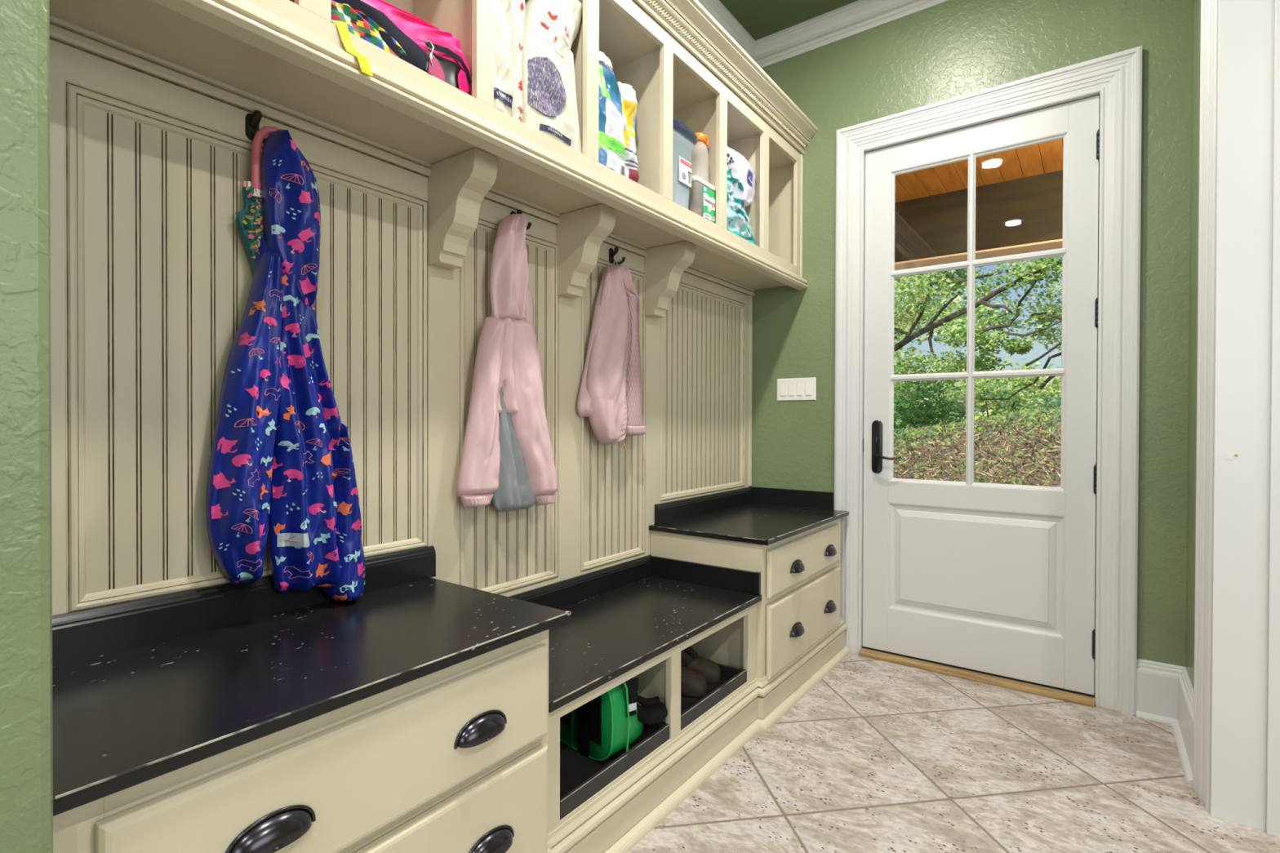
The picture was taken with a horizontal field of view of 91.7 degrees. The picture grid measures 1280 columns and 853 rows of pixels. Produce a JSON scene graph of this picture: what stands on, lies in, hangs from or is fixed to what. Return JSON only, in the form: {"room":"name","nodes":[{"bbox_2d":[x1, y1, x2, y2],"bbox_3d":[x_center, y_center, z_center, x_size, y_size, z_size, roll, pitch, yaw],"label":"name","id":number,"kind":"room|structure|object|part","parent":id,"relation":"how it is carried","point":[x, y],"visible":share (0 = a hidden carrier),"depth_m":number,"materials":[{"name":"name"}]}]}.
{"room":"mudroom","nodes":[
{"label":"mudroom","id":0,"kind":"room"},
{"bbox_2d":[0,0,53,852],"bbox_3d":[-0.943,-0.449,0.814,0.630,3.160,0.142,0,1,36],"label":"wall partition","id":1,"kind":"structure","parent":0,"point":[26,727],"depth_m":0.67,"materials":[{"name":"green paint"}]},
{"bbox_2d":[719,0,857,40],"bbox_3d":[0.649,-2.076,-0.239,5.100,0.120,6.200,0,1,36],"label":"ceiling","id":2,"kind":"structure","parent":0,"point":[761,19],"depth_m":3.06,"materials":[{"name":"green paint"}]},
{"bbox_2d":[627,651,1279,852],"bbox_3d":[0.639,1.204,-0.213,5.100,0.120,6.200,0,1,36],"label":"floor","id":3,"kind":"structure","parent":0,"point":[878,756],"depth_m":1.96,"materials":[{"name":"tile"}]},
{"bbox_2d":[53,629,551,852],"bbox_3d":[-0.649,0.790,1.224,0.564,0.678,0.854,0,1,36],"label":"base cabinet","id":4,"kind":"object","parent":3,"relation":"on","point":[454,758],"visible":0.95,"depth_m":1.07,"materials":[{"name":"beige paint"}]},
{"bbox_3d":[-0.539,0.597,0.918,0.027,0.046,0.130,0,1,36],"label":"cup pull","id":5,"kind":"part","parent":4,"relation":"part of","materials":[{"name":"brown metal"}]},
{"bbox_2d":[52,545,570,816],"bbox_3d":[-0.639,0.397,1.246,0.550,0.107,0.904,0,1,36],"label":"countertop","id":6,"kind":"structure","parent":4,"relation":"on","point":[144,690],"depth_m":1.15,"materials":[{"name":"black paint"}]},
{"bbox_2d":[52,545,435,665],"bbox_3d":[-0.853,0.384,1.403,0.019,0.085,0.904,0,1,36],"label":"backsplash","id":7,"kind":"structure","parent":6,"relation":"on","point":[83,633],"depth_m":1.29,"materials":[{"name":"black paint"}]},
{"bbox_3d":[-0.617,0.841,1.218,0.450,0.246,0.784,0,1,36],"label":"drawer","id":8,"kind":"part","parent":4,"relation":"part of","materials":[{"name":"beige paint"}]},
{"bbox_3d":[-0.307,0.595,1.234,0.027,0.046,0.130,0,1,36],"label":"cup pull","id":9,"kind":"part","parent":4,"relation":"part of","materials":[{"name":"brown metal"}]},
{"bbox_3d":[-0.296,0.842,1.253,0.027,0.046,0.130,0,1,36],"label":"cup pull","id":10,"kind":"part","parent":4,"relation":"part of","materials":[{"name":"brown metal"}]},
{"bbox_3d":[-0.456,1.033,1.085,0.028,0.146,0.854,0,1,36],"label":"moulding","id":11,"kind":"part","parent":4,"relation":"part of","materials":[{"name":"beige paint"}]},
{"bbox_2d":[548,603,761,852],"bbox_3d":[-0.075,0.890,2.034,0.532,0.468,1.129,0,1,36],"label":"storage bench","id":12,"kind":"object","parent":3,"relation":"on","point":[616,818],"visible":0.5,"depth_m":1.88,"materials":[{"name":"beige paint"}]},
{"bbox_2d":[560,722,669,820],"bbox_3d":[-0.240,0.925,1.827,0.467,0.048,0.476,0,1,36],"label":"tray","id":13,"kind":"object","parent":12,"relation":"in","point":[581,776],"visible":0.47,"depth_m":1.70,"materials":[{"name":"black paint"}]},
{"bbox_2d":[560,675,667,760],"bbox_3d":[-0.126,0.805,1.882,0.374,0.272,0.244,0,1,36],"label":"sports bag","id":14,"kind":"object","parent":13,"relation":"on","point":[604,726],"visible":0.59,"depth_m":1.75,"materials":[{"name":"green"}]},
{"bbox_3d":[-0.144,0.830,1.756,0.001,0.212,0.107,0,1,-44],"label":"black panel","id":15,"kind":"part","parent":14,"relation":"part of","materials":[{"name":"black"}]},
{"bbox_2d":[509,555,761,712],"bbox_3d":[-0.082,0.602,2.038,0.517,0.107,1.128,0,1,36],"label":"countertop","id":16,"kind":"structure","parent":12,"relation":"on","point":[624,615],"depth_m":2.12,"materials":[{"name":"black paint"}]},
{"bbox_2d":[509,555,760,608],"bbox_3d":[-0.084,0.591,2.039,0.512,0.085,1.128,0,1,36],"label":"backsplash","id":17,"kind":"structure","parent":16,"relation":"on","point":[566,592],"depth_m":2.40,"materials":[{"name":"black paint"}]},
{"bbox_3d":[0.114,1.028,1.897,0.028,0.146,1.129,0,1,36],"label":"moulding","id":18,"kind":"part","parent":12,"relation":"part of","materials":[{"name":"beige paint"}]},
{"bbox_3d":[0.129,1.111,1.886,0.024,0.028,1.129,0,1,36],"label":"shoe moulding","id":19,"kind":"part","parent":12,"relation":"part of","materials":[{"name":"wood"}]},
{"bbox_2d":[680,662,746,730],"bbox_3d":[0.072,0.922,2.253,0.467,0.048,0.454,0,1,36],"label":"tray","id":20,"kind":"object","parent":12,"relation":"on","point":[731,678],"visible":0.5,"depth_m":2.13,"materials":[{"name":"black paint"}]},
{"bbox_2d":[680,662,706,704],"bbox_3d":[0.111,0.828,2.165,0.243,0.222,0.096,0,0,18],"label":"boot","id":21,"kind":"object","parent":20,"relation":"on","point":[693,684],"visible":0.26,"depth_m":2.11,"materials":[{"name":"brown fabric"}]},
{"bbox_2d":[680,646,720,689],"bbox_3d":[0.173,0.827,2.272,0.243,0.222,0.096,0,0,14],"label":"boot","id":22,"kind":"object","parent":20,"relation":"on","point":[709,669],"visible":0.31,"depth_m":2.23,"materials":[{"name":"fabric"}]},
{"bbox_2d":[650,518,850,731],"bbox_3d":[0.535,0.779,2.842,0.562,0.680,0.976,0,1,36],"label":"base cabinet","id":23,"kind":"object","parent":3,"relation":"on","point":[801,633],"visible":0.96,"depth_m":2.54,"materials":[{"name":"beige paint"}]},
{"bbox_2d":[648,486,848,545],"bbox_3d":[0.544,0.387,2.866,0.545,0.105,0.975,0,1,36],"label":"countertop","id":24,"kind":"structure","parent":23,"relation":"on","point":[733,515],"depth_m":2.86,"materials":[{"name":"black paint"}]},
{"bbox_2d":[654,486,833,524],"bbox_3d":[0.521,0.376,2.910,0.456,0.085,0.932,0,1,36],"label":"backsplash","id":25,"kind":"structure","parent":24,"relation":"on","point":[667,512],"depth_m":3.16,"materials":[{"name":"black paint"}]},
{"bbox_3d":[0.652,0.829,2.550,0.027,0.046,0.130,0,1,36],"label":"cup pull","id":26,"kind":"part","parent":23,"relation":"part of","materials":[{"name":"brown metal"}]},
{"bbox_3d":[0.652,0.570,2.547,0.027,0.046,0.130,0,1,36],"label":"cup pull","id":27,"kind":"part","parent":23,"relation":"part of","materials":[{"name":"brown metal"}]},
{"bbox_3d":[0.729,1.024,2.713,0.040,0.146,0.959,0,1,36],"label":"moulding","id":28,"kind":"part","parent":23,"relation":"part of","materials":[{"name":"beige paint"}]},
{"bbox_3d":[0.552,0.820,2.817,0.450,0.280,0.806,0,1,36],"label":"drawer","id":29,"kind":"part","parent":23,"relation":"part of","materials":[{"name":"beige paint"}]},
{"bbox_3d":[0.553,0.561,2.815,0.450,0.178,0.806,0,1,36],"label":"drawer","id":30,"kind":"part","parent":23,"relation":"part of","materials":[{"name":"beige paint"}]},
{"bbox_3d":[0.730,1.107,2.701,0.058,0.028,0.976,0,1,36],"label":"shoe moulding","id":31,"kind":"part","parent":23,"relation":"part of","materials":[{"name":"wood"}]},
{"bbox_3d":[0.885,0.827,2.868,0.027,0.046,0.130,0,1,36],"label":"cup pull","id":32,"kind":"part","parent":23,"relation":"part of","materials":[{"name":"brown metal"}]},
{"bbox_3d":[0.886,0.568,2.866,0.027,0.046,0.130,0,1,36],"label":"cup pull","id":33,"kind":"part","parent":23,"relation":"part of","materials":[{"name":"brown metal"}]},
{"bbox_2d":[858,648,1094,707],"bbox_3d":[1.507,1.111,2.849,0.932,0.022,0.212,0,1,36],"label":"trim","id":34,"kind":"structure","parent":3,"relation":"on","point":[999,682],"depth_m":2.73,"materials":[{"name":"brown wood"}]},
{"bbox_2d":[862,646,1094,697],"bbox_3d":[1.489,1.099,2.825,0.932,0.002,0.052,0,1,36],"label":"trim","id":35,"kind":"structure","parent":34,"relation":"on","point":[864,647],"depth_m":2.77,"materials":[{"name":"grey"}]},
{"bbox_2d":[748,0,1191,666],"bbox_3d":[1.470,-0.458,2.899,2.060,3.160,0.180,0,1,36],"label":"wall","id":36,"kind":"structure","parent":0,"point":[950,49],"depth_m":2.68,"materials":[{"name":"green paint"}]},
{"bbox_2d":[777,377,816,400],"bbox_3d":[0.821,-0.195,3.258,0.211,0.117,0.010,0,1,36],"label":"switch plate","id":37,"kind":"object","parent":36,"relation":"attached to","point":[793,388],"visible":1,"depth_m":3.25,"materials":[{"name":"white plastic"}]},
{"bbox_2d":[862,94,1099,695],"bbox_3d":[1.476,-0.128,2.790,0.940,2.440,0.106,0,1,36],"label":"door","id":38,"kind":"structure","parent":36,"relation":"in","point":[957,582],"depth_m":2.75,"materials":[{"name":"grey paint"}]},
{"bbox_3d":[1.155,0.099,3.032,0.051,0.260,0.008,0,1,36],"label":"handle plate","id":39,"kind":"part","parent":38,"relation":"part of","materials":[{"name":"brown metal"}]},
{"bbox_3d":[1.182,0.145,2.975,0.136,0.028,0.053,0,1,36],"label":"lever","id":40,"kind":"part","parent":38,"relation":"part of","materials":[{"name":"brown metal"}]},
{"bbox_3d":[1.488,0.627,2.804,0.708,0.514,0.012,0,1,36],"label":"raised panel","id":41,"kind":"part","parent":38,"relation":"part of","materials":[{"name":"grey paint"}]},
{"bbox_2d":[834,45,1142,715],"bbox_3d":[1.514,-0.178,2.844,1.192,2.600,0.200,0,1,36],"label":"door frame","id":42,"kind":"structure","parent":36,"relation":"attached to","point":[1117,77],"depth_m":2.50,"materials":[{"name":"grey paint"}]},
{"bbox_2d":[894,138,1062,202],"bbox_3d":[2.084,-1.641,3.485,5.221,0.020,1.500,0,1,36],"label":"ceiling","id":43,"kind":"structure","parent":0,"point":[1047,157],"depth_m":3.99,"materials":[{"name":"brown wood"}]},
{"bbox_2d":[1185,0,1200,689],"bbox_3d":[1.961,-0.450,2.010,0.218,3.160,0.675,0,1,36],"label":"wall","id":44,"kind":"structure","parent":0,"point":[1196,4],"depth_m":2.24,"materials":[{"name":"green paint"}]},
{"bbox_2d":[697,0,950,68],"bbox_3d":[0.463,-1.981,1.690,1.842,0.102,2.948,0,1,36],"label":"trim","id":45,"kind":"structure","parent":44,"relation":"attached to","point":[858,16],"depth_m":3.09,"materials":[{"name":"grey paint"}]},
{"bbox_2d":[1136,657,1194,786],"bbox_3d":[1.854,1.020,2.190,0.146,0.216,0.525,0,1,36],"label":"baseboard","id":46,"kind":"structure","parent":44,"relation":"attached to","point":[1165,692],"depth_m":2.36,"materials":[{"name":"grey paint"}]},
{"bbox_2d":[1192,0,1279,837],"bbox_3d":[1.810,-0.396,1.778,0.306,3.055,0.178,0,1,36],"label":"trim","id":47,"kind":"structure","parent":44,"relation":"attached to","point":[1237,696],"depth_m":1.77,"materials":[{"name":"grey paint"}]},
{"bbox_3d":[-1.187,-0.452,1.115,0.120,3.160,6.200,0,1,36],"label":"wall","id":48,"kind":"structure","parent":0,"visible":0},
{"bbox_2d":[49,15,754,615],"bbox_3d":[-0.265,-0.009,2.235,0.049,1.462,2.946,0,1,36],"label":"panelling","id":49,"kind":"object","parent":48,"relation":"attached to","point":[150,156],"visible":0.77,"depth_m":1.54,"materials":[{"name":"beige paint"}]},
{"bbox_3d":[-0.856,-0.718,1.391,0.015,0.036,0.892,0,1,36],"label":"cove moulding","id":50,"kind":"part","parent":49,"relation":"part of","materials":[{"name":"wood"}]},
{"bbox_3d":[-0.830,-0.145,1.454,0.016,0.981,0.770,0,1,36],"label":"panel moulding","id":51,"kind":"part","parent":49,"relation":"part of","materials":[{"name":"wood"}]},
{"bbox_2d":[244,110,266,142],"bbox_3d":[-0.841,-0.668,1.395,0.038,0.062,0.067,0,1,36],"label":"coat hook","id":52,"kind":"object","parent":49,"relation":"attached to","point":[252,121],"visible":0.69,"depth_m":1.38,"materials":[{"name":"black metal"}]},
{"bbox_3d":[-0.865,-0.668,1.388,0.005,0.060,0.028,0,1,36],"label":"hook plate","id":53,"kind":"part","parent":52,"relation":"part of","materials":[{"name":"black metal"}]},
{"bbox_2d":[235,125,279,275],"bbox_3d":[-0.838,-0.451,1.380,0.104,0.435,0.047,0,1,-45],"label":"folded umbrella","id":54,"kind":"object","parent":52,"relation":"hanging from","point":[249,220],"visible":0.48,"depth_m":1.36,"materials":[{"name":"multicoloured fabric"}]},
{"bbox_3d":[-0.842,-0.529,1.373,0.024,0.012,0.055,0,1,36],"label":"ruffle trim","id":55,"kind":"part","parent":54,"relation":"part of","materials":[{"name":"pink fabric"}]},
{"bbox_3d":[-0.820,-0.591,1.381,0.074,0.155,0.021,0,1,-41],"label":"handle","id":56,"kind":"part","parent":54,"relation":"part of","materials":[{"name":"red plastic"}]},
{"bbox_2d":[205,128,365,601],"bbox_3d":[-0.766,-0.114,1.397,0.114,1.075,0.334,0,1,36],"label":"raincoat","id":57,"kind":"object","parent":52,"relation":"hanging from","point":[282,470],"visible":1,"depth_m":1.37,"materials":[{"name":"blue fabric"}]},
{"bbox_2d":[260,128,320,306],"bbox_3d":[-0.759,-0.461,1.385,0.094,0.381,0.124,0,1,36],"label":"hood","id":58,"kind":"object","parent":57,"relation":"attached to","point":[290,245],"depth_m":1.36,"materials":[{"name":"blue fabric"}]},
{"bbox_2d":[428,147,497,270],"bbox_3d":[-0.494,-0.596,1.728,0.202,0.278,0.078,0,1,36],"label":"shelf bracket","id":59,"kind":"object","parent":49,"relation":"attached to","point":[459,184],"visible":1,"depth_m":1.71,"materials":[{"name":"beige paint"}]},
{"bbox_3d":[-0.415,-0.052,2.022,0.016,1.174,0.424,0,1,36],"label":"panel moulding","id":60,"kind":"part","parent":49,"relation":"part of","materials":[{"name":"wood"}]},
{"bbox_2d":[510,209,532,230],"bbox_3d":[-0.384,-0.666,2.019,0.038,0.062,0.067,0,1,36],"label":"coat hook","id":61,"kind":"object","parent":49,"relation":"attached to","point":[518,211],"visible":0.38,"depth_m":2.01,"materials":[{"name":"black metal"}]},
{"bbox_2d":[456,213,558,511],"bbox_3d":[-0.391,-0.195,1.935,0.102,0.926,0.384,0,1,36],"label":"jacket","id":62,"kind":"object","parent":61,"relation":"hanging from","point":[507,458],"visible":1,"depth_m":1.91,"materials":[{"name":"pink fabric"}]},
{"bbox_2d":[489,213,528,320],"bbox_3d":[-0.389,-0.493,1.920,0.085,0.330,0.130,0,1,36],"label":"hood","id":63,"kind":"object","parent":62,"relation":"attached to","point":[509,269],"depth_m":1.90,"materials":[{"name":"pink fabric"}]},
{"bbox_3d":[-0.416,-0.721,1.992,0.015,0.036,0.441,0,1,36],"label":"cove moulding","id":64,"kind":"part","parent":49,"relation":"part of","materials":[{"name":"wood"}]},
{"bbox_2d":[556,203,615,298],"bbox_3d":[-0.187,-0.599,2.147,0.202,0.278,0.078,0,1,36],"label":"shelf bracket","id":65,"kind":"object","parent":49,"relation":"attached to","point":[580,233],"visible":1,"depth_m":2.13,"materials":[{"name":"beige paint"}]},
{"bbox_3d":[-0.101,-0.052,2.451,0.016,1.179,0.408,0,1,36],"label":"panel moulding","id":66,"kind":"part","parent":49,"relation":"part of","materials":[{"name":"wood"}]},
{"bbox_2d":[608,247,625,264],"bbox_3d":[-0.087,-0.663,2.424,0.038,0.062,0.067,0,1,36],"label":"coat hook","id":67,"kind":"object","parent":49,"relation":"attached to","point":[612,253],"visible":0.98,"depth_m":2.41,"materials":[{"name":"black metal"}]},
{"bbox_2d":[577,259,645,450],"bbox_3d":[-0.084,-0.276,2.370,0.095,0.734,0.378,0,1,36],"label":"jacket","id":68,"kind":"object","parent":67,"relation":"hanging from","point":[610,394],"visible":1,"depth_m":2.33,"materials":[{"name":"pink fabric"}]},
{"bbox_3d":[-0.095,-0.274,2.343,0.076,0.680,0.258,0,1,36],"label":"panel","id":69,"kind":"part","parent":68,"relation":"part of","materials":[{"name":"pink fabric"}]},
{"bbox_3d":[-0.111,-0.664,2.418,0.005,0.060,0.028,0,1,36],"label":"hook plate","id":70,"kind":"part","parent":67,"relation":"part of","materials":[{"name":"black metal"}]},
{"bbox_3d":[-0.108,-0.724,2.412,0.015,0.036,0.445,0,1,36],"label":"cove moulding","id":71,"kind":"part","parent":49,"relation":"part of","materials":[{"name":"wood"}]},
{"bbox_2d":[644,240,695,318],"bbox_3d":[0.122,-0.601,2.568,0.202,0.278,0.078,0,1,36],"label":"shelf bracket","id":72,"kind":"object","parent":49,"relation":"attached to","point":[664,265],"visible":1,"depth_m":2.56,"materials":[{"name":"beige paint"}]},
{"bbox_3d":[0.325,-0.166,3.030,0.016,0.987,0.814,0,1,36],"label":"panel moulding","id":73,"kind":"part","parent":49,"relation":"part of","materials":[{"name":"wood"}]},
{"bbox_3d":[0.345,-0.727,3.031,0.015,0.036,0.934,0,1,36],"label":"cove moulding","id":74,"kind":"part","parent":49,"relation":"part of","materials":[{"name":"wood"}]},
{"bbox_2d":[48,0,817,290],"bbox_3d":[-0.122,-1.115,2.122,0.401,0.820,2.949,0,1,36],"label":"upper cabinet","id":75,"kind":"object","parent":48,"relation":"attached to","point":[680,63],"visible":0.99,"depth_m":1.88,"materials":[{"name":"beige paint"}]},
{"bbox_2d":[331,0,406,77],"bbox_3d":[-0.548,-0.796,1.370,0.110,0.155,0.300,0,1,36],"label":"drawstring bag","id":76,"kind":"object","parent":75,"relation":"in","point":[346,19],"visible":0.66,"depth_m":1.29,"materials":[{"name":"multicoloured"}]},
{"bbox_2d":[332,0,471,93],"bbox_3d":[-0.606,-0.895,1.466,0.247,0.176,0.400,0,1,36],"label":"backpack","id":77,"kind":"object","parent":75,"relation":"in","point":[432,50],"visible":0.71,"depth_m":1.43,"materials":[{"name":"pink fabric"}]},
{"bbox_2d":[493,0,524,121],"bbox_3d":[-0.420,-1.052,1.708,0.218,0.486,0.151,0,1,36],"label":"bag","id":78,"kind":"object","parent":75,"relation":"in","point":[508,15],"visible":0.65,"depth_m":1.64,"materials":[{"name":"beige"}]},
{"bbox_3d":[-0.039,-1.089,2.049,0.019,0.640,2.921,0,1,36],"label":"frame","id":79,"kind":"part","parent":75,"relation":"part of","materials":[{"name":"beige paint"}]},
{"bbox_2d":[521,0,582,153],"bbox_3d":[-0.307,-1.052,1.858,0.225,0.486,0.245,0,1,36],"label":"bag","id":80,"kind":"object","parent":75,"relation":"in","point":[551,27],"visible":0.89,"depth_m":1.77,"materials":[{"name":"beige"}]},
{"bbox_2d":[598,50,626,175],"bbox_3d":[-0.139,-1.006,2.037,0.155,0.392,0.176,0,1,36],"label":"bag","id":81,"kind":"object","parent":75,"relation":"in","point":[611,144],"visible":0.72,"depth_m":1.99,"materials":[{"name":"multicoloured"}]},
{"bbox_2d":[617,81,639,182],"bbox_3d":[-0.080,-1.007,2.210,0.136,0.391,0.136,0,1,36],"label":"bag","id":82,"kind":"object","parent":75,"relation":"in","point":[628,100],"visible":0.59,"depth_m":2.18,"materials":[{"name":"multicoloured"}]},
{"bbox_2d":[672,116,697,208],"bbox_3d":[0.074,-0.980,2.400,0.224,0.334,0.236,0,1,36],"label":"food container","id":83,"kind":"object","parent":75,"relation":"in","point":[684,140],"visible":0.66,"depth_m":2.35,"materials":[{"name":"clear plastic"}]},
{"bbox_3d":[0.075,-1.124,2.399,0.224,0.046,0.236,0,1,36],"label":"lid","id":84,"kind":"part","parent":83,"relation":"part of","materials":[{"name":"blue plastic"}]},
{"bbox_2d":[682,171,691,183],"bbox_3d":[0.179,-0.956,2.374,0.001,0.045,0.065,0,1,36],"label":"picture","id":85,"kind":"object","parent":83,"relation":"attached to","point":[686,175],"depth_m":2.38,"materials":[{"name":"blue"}]},
{"bbox_2d":[688,175,715,222],"bbox_3d":[0.225,-0.899,2.527,0.110,0.171,0.166,0,1,36],"label":"tub","id":86,"kind":"object","parent":75,"relation":"in","point":[701,193],"visible":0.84,"depth_m":2.47,"materials":[{"name":"white"}]},
{"bbox_2d":[694,132,708,146],"bbox_3d":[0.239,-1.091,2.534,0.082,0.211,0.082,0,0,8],"label":"cap","id":87,"kind":"object","parent":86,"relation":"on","point":[702,139],"visible":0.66,"depth_m":2.52,"materials":[{"name":"orange plastic"}]},
{"bbox_3d":[0.267,-1.177,2.551,0.018,0.037,0.042,0,1,36],"label":"cap spout","id":88,"kind":"part","parent":87,"relation":"part of","materials":[{"name":"orange plastic"}]},
{"bbox_3d":[0.225,-0.975,2.527,0.110,0.019,0.166,0,1,36],"label":"lid","id":89,"kind":"part","parent":86,"relation":"part of","materials":[{"name":"white plastic"}]},
{"bbox_2d":[703,186,715,221],"bbox_3d":[0.281,-0.894,2.511,0.001,0.126,0.096,0,1,36],"label":"label","id":90,"kind":"object","parent":86,"relation":"attached to","point":[708,191],"depth_m":2.51,"materials":[{"name":"green"}]},
{"bbox_3d":[0.005,-1.464,2.029,0.091,0.120,2.945,0,1,36],"label":"crown moulding","id":91,"kind":"part","parent":75,"relation":"part of","materials":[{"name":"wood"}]},
{"bbox_2d":[726,167,756,244],"bbox_3d":[0.384,-0.978,2.792,0.198,0.326,0.369,0,1,36],"label":"bag","id":92,"kind":"object","parent":75,"relation":"in","point":[738,220],"visible":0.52,"depth_m":2.71,"materials":[{"name":"teal plastic"}]},
{"bbox_2d":[727,146,755,207],"bbox_3d":[0.395,-1.097,2.789,0.166,0.203,0.368,0,1,36],"label":"plastic bag","id":93,"kind":"object","parent":92,"relation":"on","point":[744,175],"visible":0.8,"depth_m":2.74,"materials":[{"name":"grey plastic"}]},
{"bbox_2d":[727,153,733,164],"bbox_3d":[0.378,-1.134,2.644,0.074,0.048,0.006,0,1,-41],"label":"print","id":94,"kind":"object","parent":93,"relation":"on","point":[730,156],"depth_m":2.65,"materials":[{"name":"blue"}]},
{"bbox_2d":[728,168,743,191],"bbox_3d":[0.413,-1.072,2.692,0.130,0.069,0.018,0,1,-39],"label":"print","id":95,"kind":"object","parent":93,"relation":"attached to","point":[738,175],"depth_m":2.71,"materials":[{"name":"teal"}]},
{"label":"outside","id":96,"kind":"structure","parent":0,"visible":0},
{"bbox_2d":[893,413,1066,512],"bbox_3d":[5.753,0.397,14.630,20.000,1.450,20.000,0,1,36],"label":"ground","id":97,"kind":"structure","parent":96,"point":[1006,456],"depth_m":7.47,"materials":[{"name":"soil"}]},
{"bbox_2d":[893,380,966,430],"bbox_3d":[4.441,-0.335,12.249,2.081,1.400,3.593,0,1,-28],"label":"shrub","id":98,"kind":"object","parent":97,"relation":"on","point":[912,419],"visible":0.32,"depth_m":11.36,"materials":[{"name":"green plant"}]},
{"bbox_2d":[893,404,1061,515],"bbox_3d":[3.534,0.414,7.707,5.922,1.612,4.343,0,1,36],"label":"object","id":99,"kind":"structure","parent":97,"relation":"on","point":[1023,428],"depth_m":7.62,"materials":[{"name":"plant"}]},
{"bbox_2d":[893,408,1061,505],"bbox_3d":[3.528,0.413,7.706,5.834,1.524,4.237,0,1,36],"label":"fallen leaves","id":100,"kind":"object","parent":97,"relation":"on","point":[1042,433],"visible":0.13,"depth_m":7.57,"materials":[{"name":"brown plant"}]},
{"bbox_2d":[893,406,1066,511],"bbox_3d":[3.530,0.414,7.706,5.859,1.550,4.265,0,1,36],"label":"ivy","id":101,"kind":"object","parent":97,"relation":"on","point":[1033,413],"visible":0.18,"depth_m":8.05,"materials":[{"name":"green plant"}]},
{"bbox_2d":[893,266,1066,429],"bbox_3d":[9.174,-3.143,22.459,16.656,8.526,5.552,0,1,36],"label":"tree line","id":102,"kind":"object","parent":97,"relation":"on","point":[1051,388],"visible":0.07,"depth_m":20.86,"materials":[{"name":"green plant"}]},
{"bbox_2d":[893,256,1067,407],"bbox_3d":[4.319,-1.966,11.107,7.059,4.952,3.389,0,1,36],"label":"oak tree","id":103,"kind":"object","parent":97,"relation":"on","point":[986,343],"visible":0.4,"depth_m":9.84,"materials":[{"name":"green plant"}]},
{"bbox_2d":[921,377,1061,419],"bbox_3d":[7.568,-0.511,12.603,3.386,1.271,1.442,0,1,36],"label":"shrub","id":104,"kind":"object","parent":97,"relation":"on","point":[1018,402],"visible":0.47,"depth_m":12.71,"materials":[{"name":"green plant"}]},
{"bbox_2d":[978,278,1062,399],"bbox_3d":[6.490,-1.627,8.892,3.423,2.974,1.489,1,1,45],"label":"young tree","id":105,"kind":"object","parent":97,"relation":"on","point":[1024,383],"visible":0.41,"depth_m":9.28,"materials":[{"name":"green plant"}]},
{"bbox_2d":[1032,394,1061,408],"bbox_3d":[8.297,-0.367,11.071,2.222,0.889,1.208,0,1,36],"label":"shrub","id":106,"kind":"object","parent":97,"relation":"on","point":[1046,402],"visible":0.02,"depth_m":11.59,"materials":[{"name":"green plant"}]},
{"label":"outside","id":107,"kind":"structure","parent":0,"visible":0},
{"bbox_2d":[894,169,1068,271],"bbox_3d":[2.520,-1.421,4.270,7.000,0.470,0.302,0,1,36],"label":"beam","id":108,"kind":"structure","parent":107,"point":[1024,215],"depth_m":4.22,"materials":[{"name":"brown wood"}]}
]}

